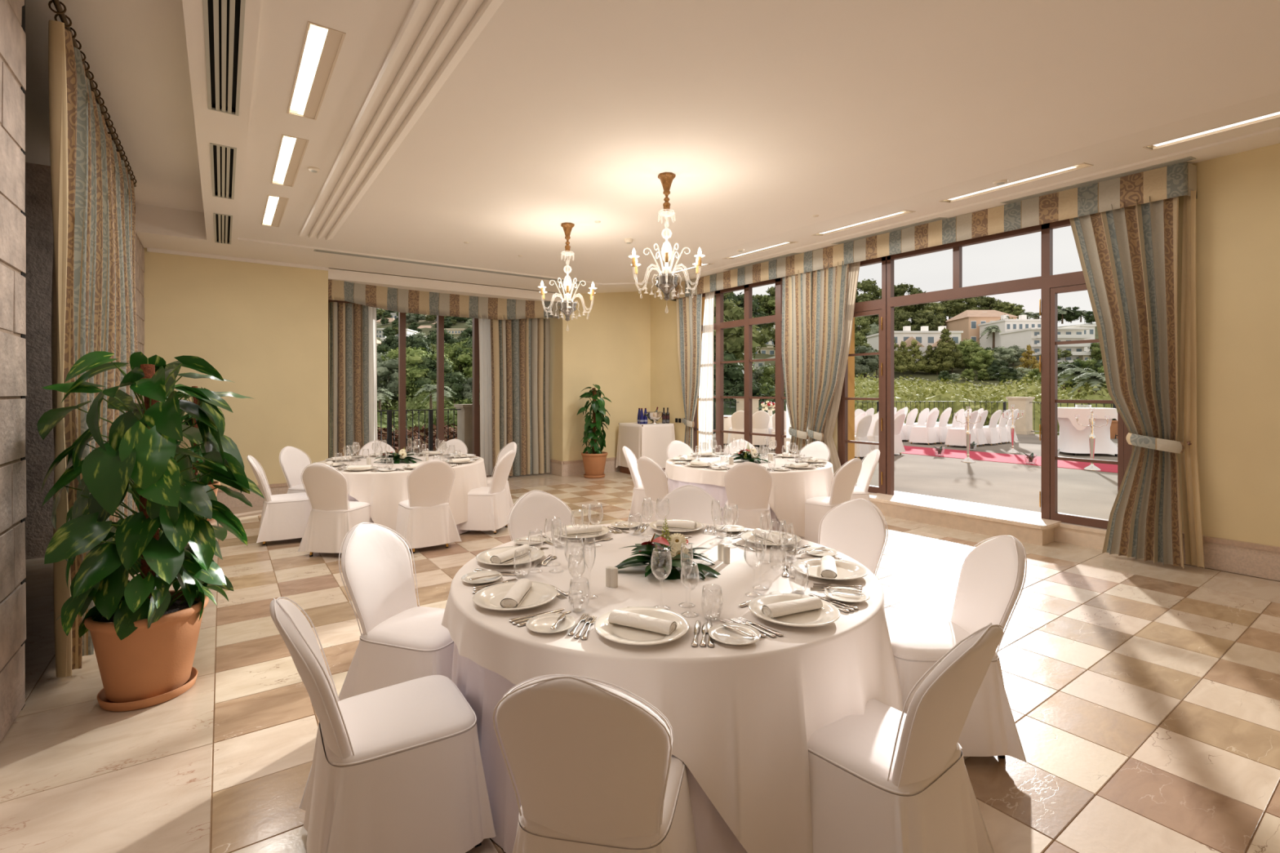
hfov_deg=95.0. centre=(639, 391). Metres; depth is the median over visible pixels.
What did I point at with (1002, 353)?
tree
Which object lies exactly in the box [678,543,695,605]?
champagne flute
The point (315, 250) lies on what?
ceiling vent
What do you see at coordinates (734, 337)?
tree
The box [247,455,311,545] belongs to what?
covered chair
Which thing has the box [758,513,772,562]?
champagne flute
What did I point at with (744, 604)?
fork
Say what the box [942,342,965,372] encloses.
tree
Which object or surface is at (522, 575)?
water tumbler
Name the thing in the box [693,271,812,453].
window
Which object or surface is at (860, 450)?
covered chair
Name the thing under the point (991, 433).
covered chair
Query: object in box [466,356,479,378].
tree
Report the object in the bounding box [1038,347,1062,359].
tree
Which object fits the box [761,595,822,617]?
napkin
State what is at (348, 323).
curtain
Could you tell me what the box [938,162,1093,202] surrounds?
ceiling lamp
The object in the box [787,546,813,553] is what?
fork
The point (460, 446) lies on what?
covered chair
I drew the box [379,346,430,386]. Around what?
tree
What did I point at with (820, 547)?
butter knife
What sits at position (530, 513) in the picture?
covered chair
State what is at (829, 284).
curtain
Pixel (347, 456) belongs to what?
napkin
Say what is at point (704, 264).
ceiling lamp
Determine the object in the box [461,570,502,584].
bread plate
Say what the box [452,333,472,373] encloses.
tree
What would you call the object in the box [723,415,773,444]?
cloth
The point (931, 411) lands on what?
covered chair
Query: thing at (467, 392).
tree
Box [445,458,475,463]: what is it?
charger plate
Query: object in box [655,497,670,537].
goblet
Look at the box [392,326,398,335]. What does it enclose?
tree
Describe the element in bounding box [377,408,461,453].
balcony railing
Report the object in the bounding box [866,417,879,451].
covered chair
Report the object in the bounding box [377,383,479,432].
bushes
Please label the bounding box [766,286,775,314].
tree
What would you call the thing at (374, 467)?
charger plate
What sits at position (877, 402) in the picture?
terrace railing
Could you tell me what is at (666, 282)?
chandelier
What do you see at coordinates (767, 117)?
ceiling
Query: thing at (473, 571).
knife
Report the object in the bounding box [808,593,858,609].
table knife
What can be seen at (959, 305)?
tree
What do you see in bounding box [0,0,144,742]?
wall
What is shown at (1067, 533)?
baseboard
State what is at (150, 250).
trim
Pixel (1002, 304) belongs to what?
tree
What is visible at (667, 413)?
wine bottle
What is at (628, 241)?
smoke detector
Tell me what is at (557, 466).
baseboard
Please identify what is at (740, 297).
tree
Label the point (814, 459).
roll
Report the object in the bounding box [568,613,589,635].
fork
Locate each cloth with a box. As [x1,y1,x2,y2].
[305,453,487,533]
[347,493,468,534]
[441,522,902,852]
[451,642,747,852]
[615,422,675,468]
[664,453,834,537]
[667,478,786,532]
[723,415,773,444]
[1057,407,1117,430]
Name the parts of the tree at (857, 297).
crown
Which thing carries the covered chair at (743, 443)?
on the floor
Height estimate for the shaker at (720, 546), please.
0.081 m
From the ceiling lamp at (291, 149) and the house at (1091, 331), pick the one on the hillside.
the house at (1091, 331)
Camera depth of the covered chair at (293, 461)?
7.11 m
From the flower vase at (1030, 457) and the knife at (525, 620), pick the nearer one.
the knife at (525, 620)
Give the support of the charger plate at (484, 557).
on the cloth at (743, 719)
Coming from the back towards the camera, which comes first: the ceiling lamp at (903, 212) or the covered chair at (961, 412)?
the covered chair at (961, 412)
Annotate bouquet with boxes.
[755,400,775,415]
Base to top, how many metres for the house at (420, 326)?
9.940 m
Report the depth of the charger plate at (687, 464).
6.50 m
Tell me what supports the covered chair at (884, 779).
on the floor
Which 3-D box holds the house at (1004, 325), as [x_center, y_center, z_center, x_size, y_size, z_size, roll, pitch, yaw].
[77.920,-8.687,123.640,8.016,14.453,9.500,0,0,0]
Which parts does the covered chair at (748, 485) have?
seat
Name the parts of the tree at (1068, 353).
crown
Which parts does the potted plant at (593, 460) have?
pot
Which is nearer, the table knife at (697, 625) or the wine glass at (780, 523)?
the table knife at (697, 625)
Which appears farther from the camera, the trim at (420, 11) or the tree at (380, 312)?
the tree at (380, 312)
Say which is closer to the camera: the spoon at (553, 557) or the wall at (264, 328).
the spoon at (553, 557)
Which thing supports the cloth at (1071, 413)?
on the table at (1070, 440)
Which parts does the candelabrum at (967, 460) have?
stem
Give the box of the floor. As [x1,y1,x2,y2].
[0,471,1279,852]
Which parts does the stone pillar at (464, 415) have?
panel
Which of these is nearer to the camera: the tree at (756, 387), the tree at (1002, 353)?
the tree at (756, 387)
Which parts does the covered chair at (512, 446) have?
seat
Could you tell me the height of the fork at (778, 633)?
0.008 m
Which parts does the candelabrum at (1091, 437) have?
stem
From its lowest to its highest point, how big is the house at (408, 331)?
8.476 m
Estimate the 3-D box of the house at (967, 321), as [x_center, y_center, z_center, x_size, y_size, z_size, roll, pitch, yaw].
[77.554,-11.026,134.066,11.332,15.022,10.800,0,0,0]
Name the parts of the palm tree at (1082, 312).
crown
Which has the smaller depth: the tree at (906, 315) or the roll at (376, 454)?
the roll at (376, 454)
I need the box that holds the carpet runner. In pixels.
[901,445,1117,472]
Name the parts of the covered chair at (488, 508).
seat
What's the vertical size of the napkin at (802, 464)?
0.043 m
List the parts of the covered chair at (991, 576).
seat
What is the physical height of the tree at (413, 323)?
3.225 m
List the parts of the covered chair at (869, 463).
seat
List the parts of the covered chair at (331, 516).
seat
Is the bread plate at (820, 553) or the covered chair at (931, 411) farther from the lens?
the covered chair at (931, 411)
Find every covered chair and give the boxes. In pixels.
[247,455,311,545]
[269,596,496,852]
[279,446,311,493]
[297,462,373,556]
[337,522,453,701]
[358,440,395,455]
[395,459,461,553]
[435,438,467,453]
[459,449,515,533]
[486,441,516,511]
[492,674,697,852]
[506,490,574,541]
[622,446,646,522]
[636,456,670,522]
[654,484,721,524]
[666,440,694,458]
[723,462,773,530]
[724,439,757,453]
[727,410,744,444]
[752,410,770,447]
[768,410,786,437]
[768,428,786,450]
[798,440,830,461]
[799,457,862,543]
[808,622,1003,852]
[817,498,888,576]
[850,448,879,501]
[854,408,866,417]
[854,411,866,432]
[854,413,879,435]
[854,414,872,458]
[865,408,874,415]
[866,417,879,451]
[885,535,1026,762]
[893,408,905,439]
[893,413,905,454]
[901,408,918,441]
[902,407,908,423]
[908,409,939,444]
[913,408,929,426]
[924,407,937,425]
[934,407,951,425]
[934,408,951,444]
[944,410,978,446]
[946,408,964,429]
[947,408,972,427]
[960,409,987,446]
[973,408,983,426]
[982,409,1001,445]
[985,408,1010,444]
[996,408,1018,443]
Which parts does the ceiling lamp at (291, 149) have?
plate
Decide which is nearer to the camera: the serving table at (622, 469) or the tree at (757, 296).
the serving table at (622, 469)
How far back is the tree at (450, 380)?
49.36 m
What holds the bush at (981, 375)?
on the hillside
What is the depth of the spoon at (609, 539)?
3.26 m
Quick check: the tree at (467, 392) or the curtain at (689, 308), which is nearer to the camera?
the curtain at (689, 308)
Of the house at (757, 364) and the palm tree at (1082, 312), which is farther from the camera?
the palm tree at (1082, 312)
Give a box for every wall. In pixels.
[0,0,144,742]
[143,240,650,487]
[650,142,1279,546]
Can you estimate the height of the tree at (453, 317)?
3.573 m
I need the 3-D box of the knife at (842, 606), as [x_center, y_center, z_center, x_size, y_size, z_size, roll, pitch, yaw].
[0.751,0.833,2.311,0.025,0.006,0.200,0,0,-39]
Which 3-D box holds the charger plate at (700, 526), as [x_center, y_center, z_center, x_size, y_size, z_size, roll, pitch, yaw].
[0.222,0.824,3.563,0.332,0.026,0.332,0,0,37]
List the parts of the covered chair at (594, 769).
seat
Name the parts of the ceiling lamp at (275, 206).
plate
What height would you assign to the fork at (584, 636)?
0.008 m
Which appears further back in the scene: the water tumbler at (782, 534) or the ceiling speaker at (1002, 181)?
the ceiling speaker at (1002, 181)
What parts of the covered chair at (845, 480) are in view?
seat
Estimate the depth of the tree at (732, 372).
40.48 m
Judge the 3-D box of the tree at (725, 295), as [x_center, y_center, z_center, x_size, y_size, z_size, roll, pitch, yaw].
[18.578,-17.422,130.221,8.965,10.794,8.651,0,0,8]
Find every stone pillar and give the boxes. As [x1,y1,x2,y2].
[453,404,480,457]
[735,398,759,414]
[1005,396,1035,435]
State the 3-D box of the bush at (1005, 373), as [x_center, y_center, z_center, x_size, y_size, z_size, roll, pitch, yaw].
[42.619,-1.933,67.940,2.612,2.041,2.401,0,0,9]
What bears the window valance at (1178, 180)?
attached to the wall at (1237, 202)
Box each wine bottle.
[662,407,666,423]
[666,407,669,423]
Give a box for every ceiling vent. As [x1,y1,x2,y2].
[202,0,245,115]
[209,142,236,199]
[213,213,232,244]
[313,248,583,284]
[723,253,799,270]
[831,217,946,244]
[1000,155,1195,204]
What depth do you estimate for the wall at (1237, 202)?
5.20 m
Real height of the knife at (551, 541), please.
0.006 m
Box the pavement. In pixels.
[712,433,1117,519]
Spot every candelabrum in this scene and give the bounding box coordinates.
[954,406,982,462]
[1002,404,1024,453]
[1075,411,1110,471]
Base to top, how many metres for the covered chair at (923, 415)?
0.928 m
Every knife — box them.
[469,573,501,580]
[472,570,514,574]
[474,568,519,573]
[508,608,564,622]
[511,611,562,624]
[516,539,542,542]
[516,611,571,626]
[537,535,556,543]
[542,534,561,544]
[550,613,565,629]
[640,523,648,533]
[691,620,700,646]
[699,622,707,646]
[706,620,714,647]
[721,623,755,637]
[725,529,750,536]
[795,557,841,559]
[804,546,825,551]
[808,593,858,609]
[825,587,862,592]
[826,600,854,611]
[835,605,849,612]
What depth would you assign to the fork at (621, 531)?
3.51 m
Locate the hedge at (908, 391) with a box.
[772,372,1117,435]
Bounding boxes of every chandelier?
[537,222,596,330]
[628,172,705,313]
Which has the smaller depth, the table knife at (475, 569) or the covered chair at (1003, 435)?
the table knife at (475, 569)
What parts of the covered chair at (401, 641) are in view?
seat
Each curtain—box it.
[48,19,139,677]
[328,302,368,457]
[368,306,377,442]
[478,318,493,475]
[489,318,551,475]
[675,293,702,450]
[697,291,714,453]
[782,268,812,454]
[786,271,813,453]
[807,261,848,443]
[822,261,860,475]
[1069,189,1204,568]
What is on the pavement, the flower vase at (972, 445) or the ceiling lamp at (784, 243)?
the flower vase at (972, 445)
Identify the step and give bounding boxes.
[869,493,1061,545]
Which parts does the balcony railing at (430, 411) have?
post, rail, post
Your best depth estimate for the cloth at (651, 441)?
11.21 m
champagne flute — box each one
[549,519,563,570]
[580,503,592,549]
[581,537,597,596]
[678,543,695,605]
[752,531,768,587]
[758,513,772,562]
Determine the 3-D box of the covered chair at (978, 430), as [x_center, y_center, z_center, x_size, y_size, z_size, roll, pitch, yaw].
[8.579,0.936,15.116,0.574,0.928,0.670,0,0,-37]
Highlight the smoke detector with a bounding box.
[624,238,632,244]
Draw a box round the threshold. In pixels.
[871,490,1097,528]
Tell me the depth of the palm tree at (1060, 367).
49.48 m
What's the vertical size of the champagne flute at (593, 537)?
0.238 m
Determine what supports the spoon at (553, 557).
on the cloth at (743, 719)
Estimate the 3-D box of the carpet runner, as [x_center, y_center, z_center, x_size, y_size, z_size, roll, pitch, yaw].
[10.032,1.396,8.980,1.720,0.008,19.000,0,0,-35]
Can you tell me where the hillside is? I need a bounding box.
[376,317,1098,404]
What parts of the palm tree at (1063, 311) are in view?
crown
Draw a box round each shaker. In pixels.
[605,566,613,586]
[610,567,617,587]
[717,542,724,560]
[723,546,729,564]
[730,457,733,464]
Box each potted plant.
[36,351,264,711]
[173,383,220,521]
[577,384,611,478]
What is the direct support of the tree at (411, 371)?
on the hillside
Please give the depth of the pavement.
9.32 m
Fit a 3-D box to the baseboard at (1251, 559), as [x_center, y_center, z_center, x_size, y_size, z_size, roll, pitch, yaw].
[6.130,1.458,3.933,0.049,0.285,4.500,0,0,-35]
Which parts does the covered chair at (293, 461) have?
seat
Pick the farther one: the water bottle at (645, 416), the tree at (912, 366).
the tree at (912, 366)
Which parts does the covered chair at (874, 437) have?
seat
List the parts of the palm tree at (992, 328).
crown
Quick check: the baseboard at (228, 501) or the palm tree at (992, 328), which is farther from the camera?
the palm tree at (992, 328)
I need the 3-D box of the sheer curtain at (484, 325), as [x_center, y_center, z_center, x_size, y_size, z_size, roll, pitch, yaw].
[-2.767,0.060,11.042,0.543,3.020,0.078,0,0,-35]
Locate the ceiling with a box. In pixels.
[25,0,1279,302]
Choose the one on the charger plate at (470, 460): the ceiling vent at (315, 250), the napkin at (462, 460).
the napkin at (462, 460)
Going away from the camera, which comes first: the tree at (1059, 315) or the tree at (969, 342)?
the tree at (969, 342)
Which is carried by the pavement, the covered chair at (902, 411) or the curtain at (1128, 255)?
the covered chair at (902, 411)
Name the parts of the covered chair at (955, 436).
seat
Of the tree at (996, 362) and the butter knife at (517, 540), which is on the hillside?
the tree at (996, 362)
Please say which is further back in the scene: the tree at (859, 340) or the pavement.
the tree at (859, 340)
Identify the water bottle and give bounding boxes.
[637,408,640,423]
[639,408,644,424]
[643,408,647,423]
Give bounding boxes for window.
[328,299,479,457]
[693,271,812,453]
[838,218,1133,528]
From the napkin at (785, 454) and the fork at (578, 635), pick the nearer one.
the fork at (578, 635)
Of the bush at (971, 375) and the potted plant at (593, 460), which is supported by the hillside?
the bush at (971, 375)
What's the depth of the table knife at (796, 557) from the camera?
2.94 m
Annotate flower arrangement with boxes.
[373,448,422,463]
[613,518,720,580]
[725,441,770,463]
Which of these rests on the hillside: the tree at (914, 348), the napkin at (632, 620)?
the tree at (914, 348)
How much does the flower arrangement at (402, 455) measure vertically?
0.262 m
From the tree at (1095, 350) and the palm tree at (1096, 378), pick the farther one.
the tree at (1095, 350)
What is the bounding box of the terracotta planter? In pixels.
[1110,418,1117,439]
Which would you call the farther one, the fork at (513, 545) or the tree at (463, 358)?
the tree at (463, 358)
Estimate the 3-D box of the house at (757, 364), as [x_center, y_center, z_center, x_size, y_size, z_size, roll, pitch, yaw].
[18.443,-0.838,95.391,3.086,8.591,5.500,0,0,0]
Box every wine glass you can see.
[527,530,542,571]
[567,552,585,600]
[570,511,583,546]
[680,562,699,613]
[720,506,732,542]
[768,546,786,593]
[778,523,794,562]
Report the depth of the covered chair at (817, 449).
7.89 m
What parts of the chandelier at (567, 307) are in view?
glass stem, lamp shade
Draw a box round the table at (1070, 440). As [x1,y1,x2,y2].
[1057,417,1117,456]
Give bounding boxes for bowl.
[646,412,662,423]
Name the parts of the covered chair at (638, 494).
seat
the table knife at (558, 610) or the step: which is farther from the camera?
the step
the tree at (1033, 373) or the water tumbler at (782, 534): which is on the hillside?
the tree at (1033, 373)
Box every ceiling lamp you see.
[261,195,288,226]
[270,133,309,186]
[286,21,346,119]
[673,263,713,273]
[723,241,798,258]
[812,210,915,235]
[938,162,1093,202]
[1142,111,1279,150]
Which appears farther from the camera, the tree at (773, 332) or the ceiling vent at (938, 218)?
the tree at (773, 332)
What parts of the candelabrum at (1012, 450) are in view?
stem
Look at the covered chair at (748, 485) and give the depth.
5.71 m
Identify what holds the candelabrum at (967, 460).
on the pavement
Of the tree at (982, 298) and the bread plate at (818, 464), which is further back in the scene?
the tree at (982, 298)
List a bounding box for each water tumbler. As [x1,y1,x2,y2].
[513,548,531,577]
[551,524,567,547]
[568,577,590,612]
[628,513,642,534]
[701,584,723,620]
[713,515,727,537]
[781,533,797,559]
[788,561,808,593]
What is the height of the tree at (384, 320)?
2.800 m
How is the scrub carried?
on the hillside
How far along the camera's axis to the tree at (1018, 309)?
232.57 m
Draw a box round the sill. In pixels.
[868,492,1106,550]
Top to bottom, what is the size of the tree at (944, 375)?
1.516 m
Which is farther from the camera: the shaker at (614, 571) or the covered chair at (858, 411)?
the covered chair at (858, 411)
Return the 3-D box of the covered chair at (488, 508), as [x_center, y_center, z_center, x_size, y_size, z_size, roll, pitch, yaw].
[-1.781,1.136,6.785,0.670,0.928,0.574,0,0,9]
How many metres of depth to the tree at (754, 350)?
58.92 m
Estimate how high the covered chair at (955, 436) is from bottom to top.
0.928 m
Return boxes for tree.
[376,309,385,319]
[377,333,398,353]
[377,342,391,354]
[377,351,387,398]
[377,356,413,407]
[377,388,393,410]
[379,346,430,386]
[380,317,390,324]
[381,311,391,318]
[382,326,395,336]
[385,333,434,355]
[391,320,398,327]
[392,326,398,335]
[396,351,453,395]
[405,313,417,324]
[408,321,420,326]
[408,324,422,332]
[408,355,462,394]
[411,331,426,339]
[413,383,448,408]
[418,314,425,320]
[421,386,456,403]
[424,327,460,349]
[425,315,435,324]
[427,342,435,354]
[432,317,453,328]
[433,342,459,351]
[435,344,472,380]
[444,370,470,403]
[448,320,457,325]
[448,337,469,366]
[449,316,462,321]
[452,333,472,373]
[456,316,469,322]
[457,326,472,342]
[459,377,479,399]
[464,318,472,328]
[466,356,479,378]
[713,298,773,367]
[713,351,744,401]
[714,291,734,300]
[723,291,768,330]
[728,377,764,404]
[739,316,761,353]
[741,351,758,381]
[752,293,770,315]
[752,367,764,382]
[755,294,775,329]
[755,363,775,379]
[755,382,775,401]
[756,362,775,386]
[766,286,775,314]
[768,322,775,350]
[854,295,871,326]
[854,316,872,336]
[854,333,872,358]
[854,344,879,377]
[855,278,881,302]
[861,322,879,342]
[862,314,879,325]
[865,348,879,380]
[875,313,910,330]
[893,282,928,311]
[893,306,907,316]
[893,311,924,330]
[893,338,908,373]
[893,341,919,373]
[906,339,928,373]
[907,302,933,315]
[911,311,943,330]
[915,302,946,317]
[919,344,942,373]
[924,349,950,374]
[928,326,962,370]
[932,316,946,328]
[933,299,954,319]
[936,370,951,382]
[942,297,981,318]
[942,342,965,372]
[949,373,959,382]
[955,338,979,358]
[959,345,993,369]
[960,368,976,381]
[966,349,995,371]
[973,295,992,310]
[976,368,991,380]
[977,297,1001,310]
[978,325,1000,348]
[984,364,1000,379]
[985,346,997,352]
[986,359,1008,368]
[991,301,1016,311]
[992,346,1018,364]
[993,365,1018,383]
[1002,302,1025,318]
[1005,344,1025,365]
[1016,344,1039,373]
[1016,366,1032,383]
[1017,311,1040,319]
[1023,368,1040,383]
[1027,312,1039,319]
[1035,362,1068,389]
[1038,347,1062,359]
[1040,363,1077,390]
[1057,305,1062,322]
[1057,308,1075,324]
[1057,360,1082,388]
[1057,367,1097,391]
[1060,306,1082,323]
[1061,350,1071,361]
[1069,372,1106,394]
[1070,357,1100,386]
[1078,310,1087,322]
[1083,311,1095,324]
[1085,360,1102,372]
[1087,342,1102,360]
[1090,365,1105,382]
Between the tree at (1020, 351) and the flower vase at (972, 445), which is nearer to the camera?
the flower vase at (972, 445)
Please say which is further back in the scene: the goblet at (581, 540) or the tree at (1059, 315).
the tree at (1059, 315)
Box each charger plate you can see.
[322,462,343,466]
[324,457,355,461]
[342,466,377,471]
[402,465,414,469]
[417,451,444,455]
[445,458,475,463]
[448,453,475,457]
[472,581,557,610]
[475,546,544,565]
[551,524,608,538]
[594,606,689,645]
[648,519,703,533]
[669,456,697,461]
[684,462,715,466]
[690,453,715,456]
[740,530,801,546]
[748,593,839,626]
[775,453,801,457]
[784,463,815,469]
[792,557,868,580]
[798,458,827,463]
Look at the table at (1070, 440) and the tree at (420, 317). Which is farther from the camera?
the tree at (420, 317)
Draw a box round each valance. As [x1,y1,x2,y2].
[328,279,559,319]
[669,161,1197,301]
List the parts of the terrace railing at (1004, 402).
post, rail, post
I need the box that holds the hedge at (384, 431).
[377,422,457,453]
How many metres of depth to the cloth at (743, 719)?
1.97 m
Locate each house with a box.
[376,318,395,324]
[376,328,397,337]
[390,312,398,319]
[397,328,418,336]
[417,325,431,328]
[444,328,466,334]
[753,360,766,368]
[755,346,775,355]
[765,340,773,345]
[866,325,963,361]
[944,310,1018,344]
[977,315,1040,349]
[999,327,1090,362]
[1063,324,1096,351]
[1078,352,1102,361]
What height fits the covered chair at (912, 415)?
0.928 m
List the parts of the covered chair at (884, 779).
seat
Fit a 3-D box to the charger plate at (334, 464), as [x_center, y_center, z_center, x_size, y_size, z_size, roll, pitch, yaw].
[-3.477,0.824,6.534,0.332,0.026,0.332,0,0,37]
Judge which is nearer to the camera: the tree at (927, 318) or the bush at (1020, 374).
the bush at (1020, 374)
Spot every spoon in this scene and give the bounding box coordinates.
[542,555,556,565]
[551,585,568,595]
[586,538,610,543]
[735,543,757,551]
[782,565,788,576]
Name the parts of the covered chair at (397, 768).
seat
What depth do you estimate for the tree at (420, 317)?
216.04 m
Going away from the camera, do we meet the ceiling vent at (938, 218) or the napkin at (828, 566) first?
the napkin at (828, 566)
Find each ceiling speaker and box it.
[307,166,319,173]
[992,179,1008,185]
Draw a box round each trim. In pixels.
[146,247,328,271]
[299,0,437,236]
[308,0,459,238]
[316,0,483,239]
[325,0,503,239]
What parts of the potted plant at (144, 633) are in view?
pot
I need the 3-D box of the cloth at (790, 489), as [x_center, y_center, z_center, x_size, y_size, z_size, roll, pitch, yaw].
[1.306,1.193,7.027,2.005,0.710,2.041,0,0,-35]
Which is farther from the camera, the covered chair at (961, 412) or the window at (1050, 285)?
the covered chair at (961, 412)
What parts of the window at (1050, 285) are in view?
sash, sash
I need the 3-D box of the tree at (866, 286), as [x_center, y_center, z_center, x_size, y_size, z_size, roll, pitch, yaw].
[61.666,-23.028,158.924,14.179,14.351,11.793,0,0,39]
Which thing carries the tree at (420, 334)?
on the hillside
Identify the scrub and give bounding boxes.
[713,382,786,433]
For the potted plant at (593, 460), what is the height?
1.736 m
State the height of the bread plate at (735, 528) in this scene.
0.016 m
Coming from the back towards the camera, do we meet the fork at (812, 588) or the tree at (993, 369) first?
the tree at (993, 369)
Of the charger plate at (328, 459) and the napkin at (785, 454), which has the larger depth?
the napkin at (785, 454)
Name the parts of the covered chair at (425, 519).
seat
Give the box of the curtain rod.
[48,0,136,186]
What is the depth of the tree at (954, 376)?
69.73 m
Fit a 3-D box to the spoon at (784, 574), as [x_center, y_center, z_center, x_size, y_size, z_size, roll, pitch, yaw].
[0.673,0.832,2.722,0.037,0.008,0.160,0,0,11]
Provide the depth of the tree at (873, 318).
146.64 m
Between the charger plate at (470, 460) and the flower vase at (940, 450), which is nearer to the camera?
the charger plate at (470, 460)
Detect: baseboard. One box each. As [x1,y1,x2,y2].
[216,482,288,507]
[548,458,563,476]
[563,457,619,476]
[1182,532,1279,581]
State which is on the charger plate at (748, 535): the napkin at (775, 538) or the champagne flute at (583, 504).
the napkin at (775, 538)
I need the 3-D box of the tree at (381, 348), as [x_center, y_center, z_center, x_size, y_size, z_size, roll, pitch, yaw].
[-40.435,-4.652,92.119,6.470,5.983,5.734,0,0,29]
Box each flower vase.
[933,445,944,455]
[969,441,977,450]
[1023,453,1036,463]
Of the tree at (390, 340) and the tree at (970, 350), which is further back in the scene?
the tree at (970, 350)
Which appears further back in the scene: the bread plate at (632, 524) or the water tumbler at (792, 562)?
the bread plate at (632, 524)
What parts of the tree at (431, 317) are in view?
crown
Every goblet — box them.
[544,516,561,564]
[564,536,584,591]
[587,503,603,545]
[650,548,671,607]
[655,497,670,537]
[723,503,738,546]
[743,538,764,594]
[769,518,786,566]
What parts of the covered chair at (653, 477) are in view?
seat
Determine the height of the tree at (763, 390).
2.357 m
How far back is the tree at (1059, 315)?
212.48 m
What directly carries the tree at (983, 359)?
on the hillside
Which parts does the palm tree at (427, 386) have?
crown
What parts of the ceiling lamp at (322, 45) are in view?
plate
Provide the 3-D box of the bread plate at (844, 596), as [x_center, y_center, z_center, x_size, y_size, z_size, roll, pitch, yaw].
[0.836,0.828,2.376,0.176,0.016,0.176,0,0,8]
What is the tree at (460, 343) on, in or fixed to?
on the hillside
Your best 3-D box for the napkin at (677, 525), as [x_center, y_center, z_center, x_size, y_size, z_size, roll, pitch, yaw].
[0.221,0.808,3.559,0.237,0.043,0.072,0,0,17]
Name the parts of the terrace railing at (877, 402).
post, rail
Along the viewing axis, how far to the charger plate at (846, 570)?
2.72 m
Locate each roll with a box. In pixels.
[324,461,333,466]
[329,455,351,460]
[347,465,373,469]
[373,451,391,455]
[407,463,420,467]
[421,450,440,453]
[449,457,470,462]
[457,452,466,456]
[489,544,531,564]
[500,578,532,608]
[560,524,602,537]
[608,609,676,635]
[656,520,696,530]
[680,455,687,459]
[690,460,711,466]
[695,451,711,454]
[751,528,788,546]
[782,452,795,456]
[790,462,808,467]
[807,457,817,462]
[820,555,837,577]
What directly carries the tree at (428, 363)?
on the hillside
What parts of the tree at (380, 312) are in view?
crown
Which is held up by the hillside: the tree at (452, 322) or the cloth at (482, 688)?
the tree at (452, 322)
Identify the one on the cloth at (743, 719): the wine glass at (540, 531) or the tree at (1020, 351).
the wine glass at (540, 531)
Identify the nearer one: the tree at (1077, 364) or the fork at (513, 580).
the fork at (513, 580)
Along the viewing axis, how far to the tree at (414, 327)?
182.37 m
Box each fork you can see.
[473,578,518,588]
[473,586,485,591]
[513,545,549,549]
[534,554,552,567]
[556,592,567,599]
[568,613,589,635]
[573,615,594,638]
[580,616,596,639]
[582,537,613,544]
[604,526,622,533]
[607,526,629,533]
[702,525,709,533]
[707,525,713,534]
[719,618,766,637]
[730,617,776,637]
[732,542,763,551]
[737,617,782,635]
[738,601,749,607]
[782,564,794,577]
[785,544,810,551]
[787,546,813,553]
[789,550,803,555]
[810,587,859,590]
[812,585,862,590]
[813,583,862,587]
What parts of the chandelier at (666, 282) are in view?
glass stem, lamp shade, arm, arm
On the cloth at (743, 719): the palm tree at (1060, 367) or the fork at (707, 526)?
the fork at (707, 526)
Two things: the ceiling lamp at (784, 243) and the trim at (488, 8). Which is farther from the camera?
the ceiling lamp at (784, 243)
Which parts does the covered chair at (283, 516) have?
seat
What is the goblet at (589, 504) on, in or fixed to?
on the cloth at (743, 719)
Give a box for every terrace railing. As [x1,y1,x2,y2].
[712,400,955,433]
[959,400,1117,439]
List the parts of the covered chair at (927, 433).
seat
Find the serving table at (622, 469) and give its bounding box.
[619,423,674,474]
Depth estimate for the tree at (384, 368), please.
54.94 m
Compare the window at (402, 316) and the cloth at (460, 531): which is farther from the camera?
the window at (402, 316)
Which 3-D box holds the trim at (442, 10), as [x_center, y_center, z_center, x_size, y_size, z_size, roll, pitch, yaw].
[-0.853,-1.854,2.719,0.084,0.036,10.620,0,0,-35]
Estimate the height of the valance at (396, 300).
0.392 m
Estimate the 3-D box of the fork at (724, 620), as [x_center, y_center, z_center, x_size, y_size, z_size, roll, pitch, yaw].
[0.363,0.832,2.074,0.025,0.008,0.200,0,0,-40]
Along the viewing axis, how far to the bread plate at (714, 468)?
6.33 m
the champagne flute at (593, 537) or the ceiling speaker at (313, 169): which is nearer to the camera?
the champagne flute at (593, 537)
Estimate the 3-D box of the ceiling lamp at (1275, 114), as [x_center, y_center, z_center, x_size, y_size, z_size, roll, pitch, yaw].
[4.463,-2.002,4.250,0.224,0.109,1.234,0,0,-35]
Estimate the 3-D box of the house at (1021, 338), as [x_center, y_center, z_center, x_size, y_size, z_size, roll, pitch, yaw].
[76.033,-5.348,110.623,10.109,12.492,10.820,0,0,0]
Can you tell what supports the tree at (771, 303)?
on the hillside
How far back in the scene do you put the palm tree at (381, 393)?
39.82 m
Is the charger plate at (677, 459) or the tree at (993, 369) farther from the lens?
the tree at (993, 369)
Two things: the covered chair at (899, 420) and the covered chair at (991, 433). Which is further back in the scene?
the covered chair at (991, 433)
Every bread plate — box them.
[377,468,396,471]
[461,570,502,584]
[513,536,546,545]
[525,613,575,633]
[610,521,639,528]
[673,461,688,463]
[708,622,760,644]
[711,466,727,470]
[715,524,745,533]
[772,467,789,471]
[803,546,839,557]
[810,463,826,466]
[823,586,870,603]
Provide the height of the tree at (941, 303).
10.387 m

